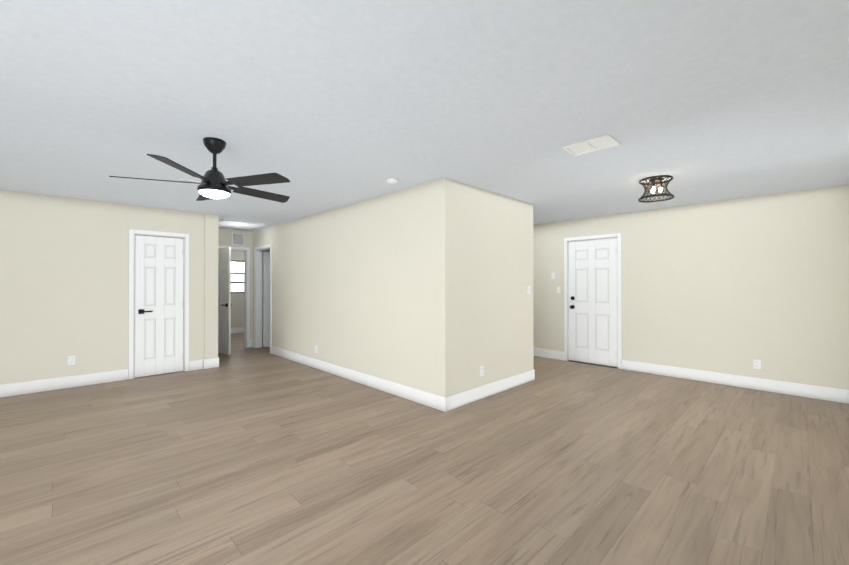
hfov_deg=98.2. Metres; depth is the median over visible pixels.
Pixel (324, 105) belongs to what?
ceiling
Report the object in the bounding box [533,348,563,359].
baseboard
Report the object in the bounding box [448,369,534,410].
baseboard
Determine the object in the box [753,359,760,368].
outlet
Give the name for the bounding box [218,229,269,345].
wall
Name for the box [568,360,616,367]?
threshold
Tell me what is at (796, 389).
baseboard
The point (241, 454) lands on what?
floor
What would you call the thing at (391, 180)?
smoke detector
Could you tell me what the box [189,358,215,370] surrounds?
baseboard
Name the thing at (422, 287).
wall block
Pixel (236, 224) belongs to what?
ceiling light
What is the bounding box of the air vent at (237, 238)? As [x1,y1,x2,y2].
[232,232,243,245]
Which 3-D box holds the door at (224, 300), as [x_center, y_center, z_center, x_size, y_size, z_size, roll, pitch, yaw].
[-3.895,0.346,7.038,0.672,2.015,0.135,0,0,36]
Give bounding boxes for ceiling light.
[218,219,264,228]
[638,175,673,202]
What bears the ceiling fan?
hanging from the ceiling
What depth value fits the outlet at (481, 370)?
4.26 m
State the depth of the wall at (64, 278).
4.77 m
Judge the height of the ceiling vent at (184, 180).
0.012 m
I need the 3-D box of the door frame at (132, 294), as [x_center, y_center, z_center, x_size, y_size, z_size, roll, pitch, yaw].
[-3.913,0.305,5.431,0.724,2.097,0.152,0,0,-44]
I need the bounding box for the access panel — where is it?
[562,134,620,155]
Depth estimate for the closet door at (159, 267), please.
5.38 m
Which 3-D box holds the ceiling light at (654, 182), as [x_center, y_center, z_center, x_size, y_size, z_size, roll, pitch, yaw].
[2.448,-0.987,3.892,0.326,0.214,0.326,0,0,-44]
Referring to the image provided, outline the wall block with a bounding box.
[275,178,532,396]
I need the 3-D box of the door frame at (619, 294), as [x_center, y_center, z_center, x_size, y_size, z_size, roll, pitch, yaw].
[2.804,0.291,6.128,0.136,2.132,0.924,0,0,-44]
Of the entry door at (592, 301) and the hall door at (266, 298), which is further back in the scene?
the hall door at (266, 298)
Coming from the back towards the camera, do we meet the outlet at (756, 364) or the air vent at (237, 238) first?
the air vent at (237, 238)
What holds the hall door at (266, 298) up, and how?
in the wall at (263, 237)
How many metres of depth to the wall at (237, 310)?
10.05 m
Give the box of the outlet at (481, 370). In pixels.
[480,366,483,376]
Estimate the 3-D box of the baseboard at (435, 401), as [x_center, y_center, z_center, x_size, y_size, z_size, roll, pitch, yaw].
[-1.356,1.279,5.436,0.017,0.150,4.518,0,0,-44]
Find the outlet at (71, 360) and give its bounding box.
[68,356,74,364]
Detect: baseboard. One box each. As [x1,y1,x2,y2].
[0,369,127,397]
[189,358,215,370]
[231,327,243,332]
[271,346,447,411]
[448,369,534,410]
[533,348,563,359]
[622,360,848,403]
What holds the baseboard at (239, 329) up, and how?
attached to the wall at (237, 310)
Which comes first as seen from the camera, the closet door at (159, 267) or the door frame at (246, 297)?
the closet door at (159, 267)
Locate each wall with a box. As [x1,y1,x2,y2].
[0,189,218,384]
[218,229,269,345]
[231,250,243,327]
[253,226,274,346]
[533,184,848,389]
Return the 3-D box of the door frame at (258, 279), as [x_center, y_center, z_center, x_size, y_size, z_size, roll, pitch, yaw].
[-3.196,0.316,7.417,0.152,2.097,0.874,0,0,-44]
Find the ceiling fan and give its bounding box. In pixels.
[109,137,289,202]
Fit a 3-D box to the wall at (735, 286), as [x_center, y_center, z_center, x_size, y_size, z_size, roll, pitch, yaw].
[0.843,0.148,8.148,0.120,2.440,11.280,0,0,-44]
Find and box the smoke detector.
[386,178,397,183]
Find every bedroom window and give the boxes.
[231,260,243,292]
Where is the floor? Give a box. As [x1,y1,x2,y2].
[0,332,848,564]
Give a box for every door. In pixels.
[135,235,183,377]
[218,247,231,354]
[263,251,269,346]
[569,238,616,366]
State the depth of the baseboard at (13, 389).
4.66 m
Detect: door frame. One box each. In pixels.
[128,229,188,378]
[218,246,249,347]
[254,244,271,352]
[564,233,621,368]
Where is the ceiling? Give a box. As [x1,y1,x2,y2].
[0,0,848,231]
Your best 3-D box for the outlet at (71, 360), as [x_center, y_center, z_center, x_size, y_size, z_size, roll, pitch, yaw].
[-4.536,1.000,4.727,0.070,0.115,0.010,0,0,-44]
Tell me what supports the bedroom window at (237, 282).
in the wall at (237, 310)
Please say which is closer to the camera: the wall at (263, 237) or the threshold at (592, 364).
the threshold at (592, 364)

